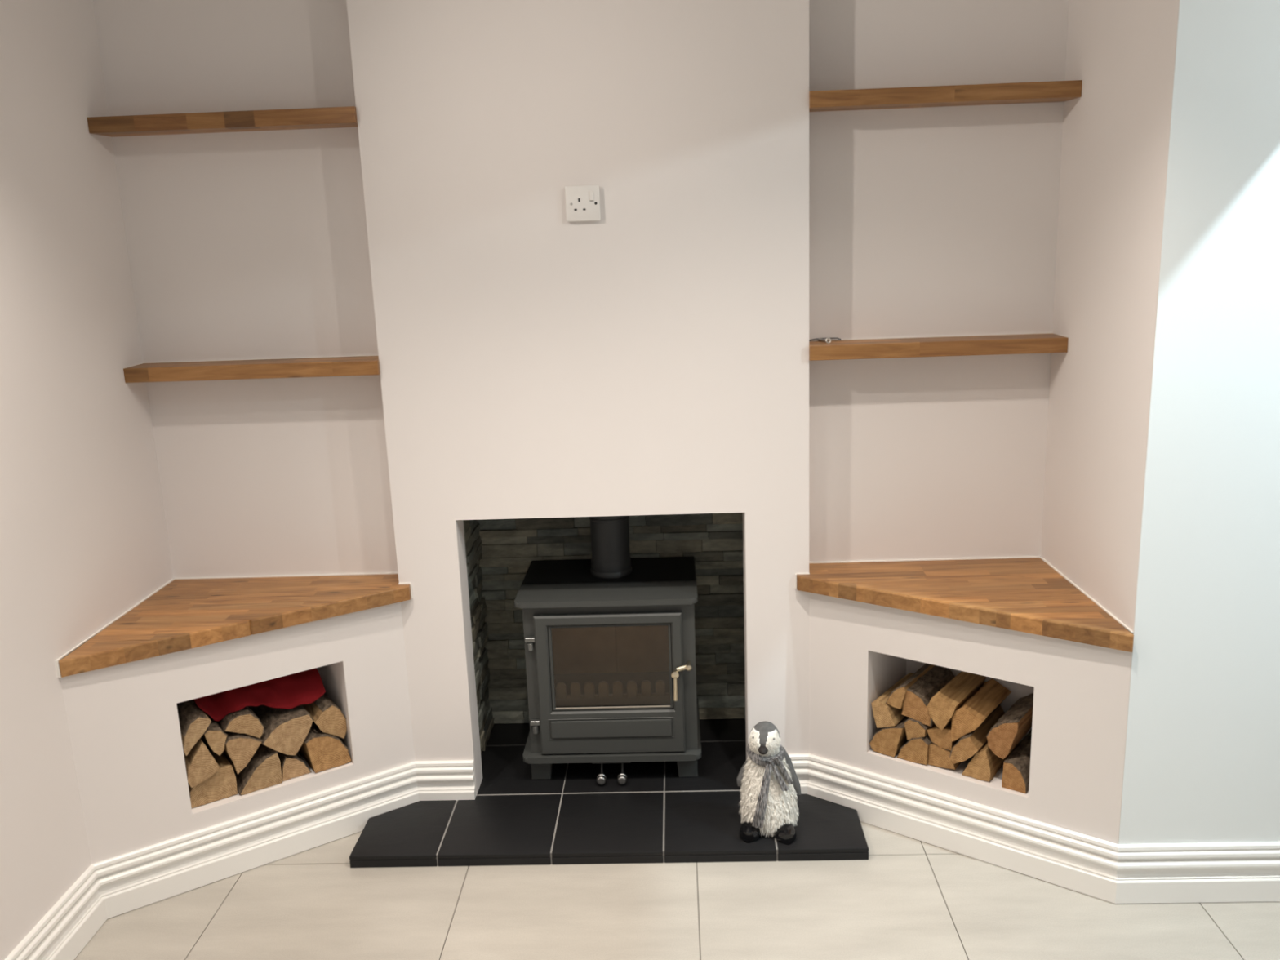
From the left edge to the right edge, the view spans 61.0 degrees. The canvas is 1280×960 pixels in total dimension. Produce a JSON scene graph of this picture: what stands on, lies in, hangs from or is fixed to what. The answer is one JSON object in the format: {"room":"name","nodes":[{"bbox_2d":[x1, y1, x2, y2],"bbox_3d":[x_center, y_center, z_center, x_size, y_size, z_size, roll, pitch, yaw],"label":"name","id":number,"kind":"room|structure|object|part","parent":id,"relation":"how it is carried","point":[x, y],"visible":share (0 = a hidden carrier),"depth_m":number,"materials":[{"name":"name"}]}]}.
{"room":"living room","nodes":[
{"label":"living room","id":0,"kind":"room"},
{"bbox_2d":[0,0,173,959],"bbox_3d":[-1.513,0.282,0.742,0.200,2.440,4.796,-2,13,2],"label":"wall","id":1,"kind":"structure","parent":0,"point":[84,538],"depth_m":2.54,"materials":[{"name":"paint"}]},
{"bbox_2d":[4,864,107,959],"bbox_3d":[-1.383,1.463,0.712,0.025,0.143,4.005,-2,13,2],"label":"baseboard","id":2,"kind":"structure","parent":1,"relation":"attached to","point":[74,919],"depth_m":2.51,"materials":[{"name":"white wood"}]},
{"bbox_2d":[60,601,415,864],"bbox_3d":[-1.010,0.696,2.854,0.843,0.636,0.050,-11,16,-33],"label":"wall","id":3,"kind":"structure","parent":0,"point":[123,723],"depth_m":2.73,"materials":[{"name":"paint"}]},
{"bbox_2d":[54,572,413,677],"bbox_3d":[-0.989,0.359,2.799,0.715,0.043,0.600,-2,13,2],"label":"countertop","id":4,"kind":"structure","parent":3,"relation":"on","point":[183,614],"depth_m":2.83,"materials":[{"name":"brown wood"}]},
{"bbox_2d":[92,761,418,918],"bbox_3d":[-0.979,0.941,2.880,0.841,0.143,0.025,-11,16,-33],"label":"baseboard","id":5,"kind":"structure","parent":3,"relation":"attached to","point":[143,877],"depth_m":2.84,"materials":[{"name":"white wood"}]},
{"bbox_2d":[200,662,346,768],"bbox_3d":[-1.056,0.643,2.970,0.440,0.320,0.208,-11,16,-33],"label":"wall","id":6,"kind":"structure","parent":0,"point":[329,674],"depth_m":3.04,"materials":[{"name":"paint"}]},
{"bbox_2d":[187,738,237,808],"bbox_3d":[-1.164,0.775,2.895,0.117,0.087,0.209,-11,16,-33],"label":"log","id":7,"kind":"object","parent":6,"relation":"in","point":[222,784],"visible":0.44,"depth_m":2.82,"materials":[{"name":"brown wood"}]},
{"bbox_2d":[183,737,220,787],"bbox_3d":[-1.178,0.705,2.860,0.083,0.116,0.224,-11,16,-33],"label":"log","id":8,"kind":"object","parent":7,"relation":"on","point":[201,765],"visible":0.47,"depth_m":2.77,"materials":[{"name":"brown wood"}]},
{"bbox_2d":[176,699,211,755],"bbox_3d":[-1.183,0.626,2.840,0.074,0.097,0.225,-11,16,-33],"label":"log","id":9,"kind":"object","parent":8,"relation":"on","point":[193,722],"visible":0.56,"depth_m":2.75,"materials":[{"name":"brown wood"}]},
{"bbox_2d":[218,723,262,773],"bbox_3d":[-1.091,0.696,2.924,0.097,0.103,0.217,-11,16,-33],"label":"log","id":10,"kind":"object","parent":7,"relation":"on","point":[239,748],"visible":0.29,"depth_m":2.83,"materials":[{"name":"brown wood"}]},
{"bbox_2d":[202,711,227,755],"bbox_3d":[-1.147,0.654,2.876,0.059,0.080,0.217,-11,16,-33],"label":"log","id":11,"kind":"object","parent":10,"relation":"on","point":[215,737],"visible":0.43,"depth_m":2.79,"materials":[{"name":"brown wood"}]},
{"bbox_2d":[217,706,263,737],"bbox_3d":[-1.090,0.630,2.916,0.102,0.080,0.209,-11,16,-33],"label":"log","id":12,"kind":"object","parent":10,"relation":"on","point":[245,721],"visible":0.48,"depth_m":2.83,"materials":[{"name":"brown wood"}]},
{"bbox_2d":[223,743,282,795],"bbox_3d":[-1.065,0.755,2.952,0.113,0.093,0.220,-11,16,-33],"label":"log","id":13,"kind":"object","parent":6,"relation":"in","point":[263,771],"visible":0.44,"depth_m":2.88,"materials":[{"name":"brown wood"}]},
{"bbox_2d":[276,751,311,781],"bbox_3d":[-0.986,0.752,3.012,0.079,0.066,0.213,-11,16,-33],"label":"log","id":14,"kind":"object","parent":6,"relation":"in","point":[291,766],"visible":0.38,"depth_m":2.92,"materials":[{"name":"brown wood"}]},
{"bbox_2d":[248,704,314,755],"bbox_3d":[-0.996,0.669,2.982,0.142,0.108,0.221,-11,16,-33],"label":"log","id":15,"kind":"object","parent":14,"relation":"on","point":[285,730],"visible":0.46,"depth_m":2.90,"materials":[{"name":"brown wood"}]},
{"bbox_2d":[193,667,325,721],"bbox_3d":[-1.033,0.563,2.927,0.332,0.103,0.156,-11,16,-32],"label":"cloth","id":16,"kind":"object","parent":15,"relation":"on","point":[304,687],"visible":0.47,"depth_m":2.92,"materials":[{"name":"red fabric"}]},
{"bbox_2d":[297,721,351,773],"bbox_3d":[-0.910,0.720,3.050,0.121,0.105,0.225,-11,16,-33],"label":"log","id":17,"kind":"object","parent":6,"relation":"in","point":[322,751],"visible":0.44,"depth_m":2.96,"materials":[{"name":"brown wood"}]},
{"bbox_2d":[301,693,346,738],"bbox_3d":[-0.901,0.647,3.049,0.088,0.107,0.213,-11,16,-33],"label":"log","id":18,"kind":"object","parent":17,"relation":"on","point":[327,716],"visible":0.66,"depth_m":2.97,"materials":[{"name":"brown wood"}]},
{"bbox_2d":[463,520,494,753],"bbox_3d":[-0.525,0.388,3.297,0.069,1.000,0.376,-2,13,2],"label":"wall","id":19,"kind":"structure","parent":0,"point":[478,610],"depth_m":3.36,"materials":[{"name":"black stone"}]},
{"bbox_2d":[346,0,808,795],"bbox_3d":[-0.119,-0.271,2.886,1.120,2.440,0.100,-2,13,2],"label":"wall","id":20,"kind":"structure","parent":0,"point":[651,356],"depth_m":2.78,"materials":[{"name":"paint"}]},
{"bbox_2d":[415,760,476,800],"bbox_3d":[-0.556,0.873,3.104,0.168,0.143,0.025,-2,13,2],"label":"baseboard","id":21,"kind":"structure","parent":20,"relation":"attached to","point":[436,780],"depth_m":3.10,"materials":[{"name":"white wood"}]},
{"bbox_2d":[564,185,600,222],"bbox_3d":[-0.143,-0.694,2.727,0.086,0.086,0.017,-2,13,2],"label":"wall socket","id":22,"kind":"object","parent":20,"relation":"attached to","point":[583,202],"visible":1,"depth_m":2.72,"materials":[{"name":"white plastic"}]},
{"bbox_2d":[788,753,808,794],"bbox_3d":[0.394,0.846,3.070,0.170,0.143,0.025,-2,13,2],"label":"baseboard","id":23,"kind":"structure","parent":20,"relation":"attached to","point":[800,762],"depth_m":3.06,"materials":[{"name":"white wood"}]},
{"bbox_2d":[93,0,1069,577],"bbox_3d":[-0.119,-0.600,2.897,2.483,1.804,0.080,-2,13,2],"label":"wall","id":24,"kind":"structure","parent":0,"point":[242,245],"depth_m":2.87,"materials":[{"name":"paint"}]},
{"bbox_2d":[86,106,357,137],"bbox_3d":[-1.040,-0.908,2.753,0.673,0.041,0.111,-2,13,2],"label":"shelf","id":25,"kind":"object","parent":24,"relation":"attached to","point":[331,117],"visible":0.92,"depth_m":2.70,"materials":[{"name":"brown wood"}]},
{"bbox_2d":[123,355,380,382],"bbox_3d":[-1.017,-0.297,2.896,0.673,0.041,0.111,-2,13,2],"label":"shelf","id":26,"kind":"object","parent":24,"relation":"attached to","point":[357,365],"visible":0.91,"depth_m":2.85,"materials":[{"name":"brown wood"}]},
{"bbox_2d":[808,332,1068,360],"bbox_3d":[0.764,-0.348,2.833,0.654,0.041,0.111,-2,13,2],"label":"shelf","id":27,"kind":"object","parent":24,"relation":"attached to","point":[1045,342],"visible":0.91,"depth_m":2.78,"materials":[{"name":"brown wood"}]},
{"bbox_2d":[808,337,841,342],"bbox_3d":[0.487,-0.369,2.856,0.091,0.015,0.061,-2,13,2],"label":"metal fitting","id":28,"kind":"object","parent":27,"relation":"on","point":[818,339],"visible":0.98,"depth_m":2.87,"materials":[{"name":"silver metal"}]},
{"bbox_2d":[808,79,1082,111],"bbox_3d":[0.743,-0.951,2.692,0.654,0.041,0.111,-2,13,2],"label":"shelf","id":29,"kind":"object","parent":24,"relation":"attached to","point":[1054,91],"visible":0.88,"depth_m":2.64,"materials":[{"name":"brown wood"}]},
{"bbox_2d":[478,512,745,723],"bbox_3d":[-0.082,0.331,3.473,0.945,1.000,0.075,-2,13,2],"label":"wall","id":30,"kind":"structure","parent":0,"point":[714,540],"depth_m":3.44,"materials":[{"name":"black stone"}]},
{"bbox_2d":[74,821,1279,959],"bbox_3d":[1.105,1.384,1.092,5.600,0.050,5.120,-2,13,2],"label":"floor","id":31,"kind":"structure","parent":0,"point":[912,899],"depth_m":2.60,"materials":[{"name":"grey tile"}]},
{"bbox_2d":[349,718,868,867],"bbox_3d":[-0.075,0.892,3.193,1.348,0.034,0.776,-2,13,2],"label":"hearth","id":32,"kind":"object","parent":31,"relation":"on","point":[658,815],"visible":0.76,"depth_m":2.96,"materials":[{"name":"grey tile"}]},
{"bbox_2d":[514,515,701,785],"bbox_3d":[-0.091,0.372,3.224,0.520,0.964,0.409,-2,13,2],"label":"stove","id":33,"kind":"object","parent":32,"relation":"on","point":[610,643],"visible":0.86,"depth_m":3.14,"materials":[{"name":"grey paint"}]},
{"bbox_3d":[-0.288,0.844,3.205,0.062,0.069,0.035,-2,13,2],"label":"leg","id":34,"kind":"part","parent":33,"relation":"part of","materials":[{"name":"grey paint"}]},
{"bbox_3d":[-0.112,0.868,3.150,0.028,0.028,0.026,-2,13,2],"label":"air control knob","id":35,"kind":"part","parent":33,"relation":"part of","materials":[{"name":"silver metal"}]},
{"bbox_3d":[-0.112,0.843,3.168,0.010,0.050,0.031,-2,13,2],"label":"air control rod","id":36,"kind":"part","parent":33,"relation":"part of","materials":[{"name":"grey metal"}]},
{"bbox_3d":[-0.091,0.300,3.217,0.515,0.016,0.389,-2,13,2],"label":"plate","id":37,"kind":"part","parent":33,"relation":"part of","materials":[{"name":"grey paint"}]},
{"bbox_3d":[-0.085,0.584,3.105,0.418,0.425,0.022,-2,13,2],"label":"door","id":38,"kind":"part","parent":33,"relation":"part of","materials":[{"name":"grey paint"}]},
{"bbox_3d":[-0.082,0.533,3.097,0.350,0.261,0.012,-2,13,2],"label":"glazing frame","id":39,"kind":"part","parent":33,"relation":"part of","materials":[{"name":"grey paint"}]},
{"bbox_3d":[-0.082,0.715,3.122,0.362,0.065,0.006,-2,13,2],"label":"panel","id":40,"kind":"part","parent":33,"relation":"part of","materials":[{"name":"grey paint"}]},
{"bbox_3d":[-0.077,0.763,3.327,0.520,0.019,0.387,-2,13,2],"label":"plate","id":41,"kind":"part","parent":33,"relation":"part of","materials":[{"name":"grey paint"}]},
{"bbox_3d":[-0.052,0.866,3.147,0.028,0.028,0.026,-2,13,2],"label":"air control knob","id":42,"kind":"part","parent":33,"relation":"part of","materials":[{"name":"silver metal"}]},
{"bbox_3d":[-0.051,0.841,3.166,0.010,0.050,0.031,-2,13,2],"label":"air control rod","id":43,"kind":"part","parent":33,"relation":"part of","materials":[{"name":"grey metal"}]},
{"bbox_3d":[0.100,0.579,3.072,0.023,0.087,0.031,-2,13,2],"label":"handle","id":44,"kind":"part","parent":33,"relation":"part of","materials":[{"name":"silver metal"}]},
{"bbox_3d":[0.138,0.832,3.190,0.062,0.069,0.035,-2,13,2],"label":"leg","id":45,"kind":"part","parent":33,"relation":"part of","materials":[{"name":"grey paint"}]},
{"bbox_2d":[736,720,800,844],"bbox_3d":[0.340,0.785,2.853,0.169,0.311,0.146,-2,13,2],"label":"penguin","id":46,"kind":"object","parent":32,"relation":"on","point":[769,778],"visible":1,"depth_m":2.83,"materials":[{"name":"white fabric"}]},
{"bbox_2d":[742,513,745,719],"bbox_3d":[0.350,0.363,3.266,0.069,1.000,0.376,-2,13,2],"label":"wall","id":47,"kind":"structure","parent":0,"point":[742,513],"depth_m":3.45,"materials":[{"name":"black"}]},
{"bbox_2d":[875,652,1034,780],"bbox_3d":[0.876,0.588,2.902,0.450,0.312,0.208,8,16,36],"label":"wall","id":48,"kind":"structure","parent":0,"point":[890,669],"depth_m":2.96,"materials":[{"name":"paint"}]},
{"bbox_2d":[869,715,909,756],"bbox_3d":[0.727,0.673,3.002,0.101,0.094,0.224,8,16,36],"label":"log","id":49,"kind":"object","parent":48,"relation":"in","point":[888,740],"visible":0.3,"depth_m":2.92,"materials":[{"name":"brown wood"}]},
{"bbox_2d":[871,672,913,728],"bbox_3d":[0.717,0.608,2.992,0.069,0.080,0.225,8,16,36],"label":"log","id":50,"kind":"object","parent":49,"relation":"on","point":[885,715],"visible":0.5,"depth_m":2.91,"materials":[{"name":"brown wood"}]},
{"bbox_2d":[885,662,934,709],"bbox_3d":[0.742,0.551,2.963,0.057,0.069,0.216,8,16,36],"label":"log","id":51,"kind":"object","parent":50,"relation":"on","point":[895,699],"visible":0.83,"depth_m":2.89,"materials":[{"name":"brown wood"}]},
{"bbox_2d":[897,733,931,764],"bbox_3d":[0.788,0.690,2.961,0.090,0.078,0.220,8,16,36],"label":"log","id":52,"kind":"object","parent":48,"relation":"in","point":[916,750],"visible":0.26,"depth_m":2.87,"materials":[{"name":"brown wood"}]},
{"bbox_2d":[904,717,929,740],"bbox_3d":[0.789,0.641,2.950,0.064,0.062,0.216,8,16,36],"label":"log","id":53,"kind":"object","parent":52,"relation":"on","point":[914,728],"visible":0.29,"depth_m":2.87,"materials":[{"name":"brown wood"}]},
{"bbox_2d":[928,742,961,769],"bbox_3d":[0.852,0.705,2.920,0.074,0.058,0.213,8,16,36],"label":"log","id":54,"kind":"object","parent":48,"relation":"in","point":[939,757],"visible":0.27,"depth_m":2.84,"materials":[{"name":"brown wood"}]},
{"bbox_2d":[926,720,963,751],"bbox_3d":[0.844,0.652,2.914,0.072,0.061,0.209,8,16,36],"label":"log","id":55,"kind":"object","parent":54,"relation":"on","point":[942,739],"visible":0.3,"depth_m":2.83,"materials":[{"name":"brown wood"}]},
{"bbox_2d":[902,665,955,727],"bbox_3d":[0.790,0.578,2.937,0.083,0.091,0.208,8,16,36],"label":"log","id":56,"kind":"object","parent":55,"relation":"on","point":[917,697],"visible":0.59,"depth_m":2.88,"materials":[{"name":"brown wood"}]},
{"bbox_2d":[927,671,986,730],"bbox_3d":[0.843,0.578,2.888,0.078,0.100,0.221,8,16,36],"label":"log","id":57,"kind":"object","parent":55,"relation":"on","point":[941,708],"visible":0.77,"depth_m":2.82,"materials":[{"name":"brown wood"}]},
{"bbox_2d":[961,741,1018,781],"bbox_3d":[0.925,0.703,2.860,0.076,0.086,0.217,8,16,36],"label":"log","id":58,"kind":"object","parent":48,"relation":"in","point":[984,764],"visible":0.47,"depth_m":2.78,"materials":[{"name":"brown wood"}]},
{"bbox_2d":[949,704,1004,764],"bbox_3d":[0.896,0.670,2.868,0.074,0.089,0.225,8,16,36],"label":"log","id":59,"kind":"object","parent":58,"relation":"on","point":[971,743],"visible":0.64,"depth_m":2.79,"materials":[{"name":"brown wood"}]},
{"bbox_2d":[951,678,1011,742],"bbox_3d":[0.899,0.610,2.858,0.082,0.105,0.213,8,16,36],"label":"log","id":60,"kind":"object","parent":59,"relation":"on","point":[973,712],"visible":1,"depth_m":2.80,"materials":[{"name":"brown wood"}]},
{"bbox_2d":[1001,728,1031,794],"bbox_3d":[1.002,0.722,2.801,0.063,0.076,0.221,8,16,36],"label":"log","id":61,"kind":"object","parent":48,"relation":"in","point":[1016,767],"visible":0.56,"depth_m":2.73,"materials":[{"name":"brown wood"}]},
{"bbox_2d":[986,693,1033,759],"bbox_3d":[0.970,0.628,2.810,0.082,0.112,0.209,8,16,36],"label":"log","id":62,"kind":"object","parent":61,"relation":"on","point":[1014,725],"visible":0.88,"depth_m":2.74,"materials":[{"name":"brown wood"}]},
{"bbox_2d":[808,592,1132,844],"bbox_3d":[0.814,0.643,2.798,0.823,0.636,0.050,8,16,36],"label":"wall","id":63,"kind":"structure","parent":0,"point":[1081,692],"depth_m":2.68,"materials":[{"name":"paint"}]},
{"bbox_2d":[807,753,1118,903],"bbox_3d":[0.803,0.889,2.822,0.832,0.143,0.025,8,16,36],"label":"baseboard","id":64,"kind":"structure","parent":63,"relation":"attached to","point":[1073,860],"depth_m":2.78,"materials":[{"name":"white wood"}]},
{"bbox_2d":[795,555,1133,652],"bbox_3d":[0.769,0.309,2.740,0.708,0.043,0.591,-2,13,2],"label":"countertop","id":65,"kind":"structure","parent":63,"relation":"on","point":[1025,594],"depth_m":2.77,"materials":[{"name":"brown wood"}]},
{"bbox_2d":[1040,0,1179,839],"bbox_3d":[1.219,-0.263,2.643,0.269,2.440,0.654,-2,13,2],"label":"wall","id":66,"kind":"structure","parent":0,"point":[1116,135],"depth_m":2.52,"materials":[{"name":"paint"}]},
{"bbox_2d":[1118,0,1279,844],"bbox_3d":[2.500,-0.237,2.337,2.809,2.440,0.121,-2,13,2],"label":"wall","id":67,"kind":"structure","parent":0,"point":[1202,762],"depth_m":2.36,"materials":[{"name":"white paint"}]},
{"bbox_2d":[1115,841,1279,903],"bbox_3d":[2.484,0.897,2.529,2.718,0.143,0.025,-2,13,2],"label":"baseboard","id":68,"kind":"structure","parent":67,"relation":"attached to","point":[1202,872],"depth_m":2.56,"materials":[{"name":"white wood"}]}
]}

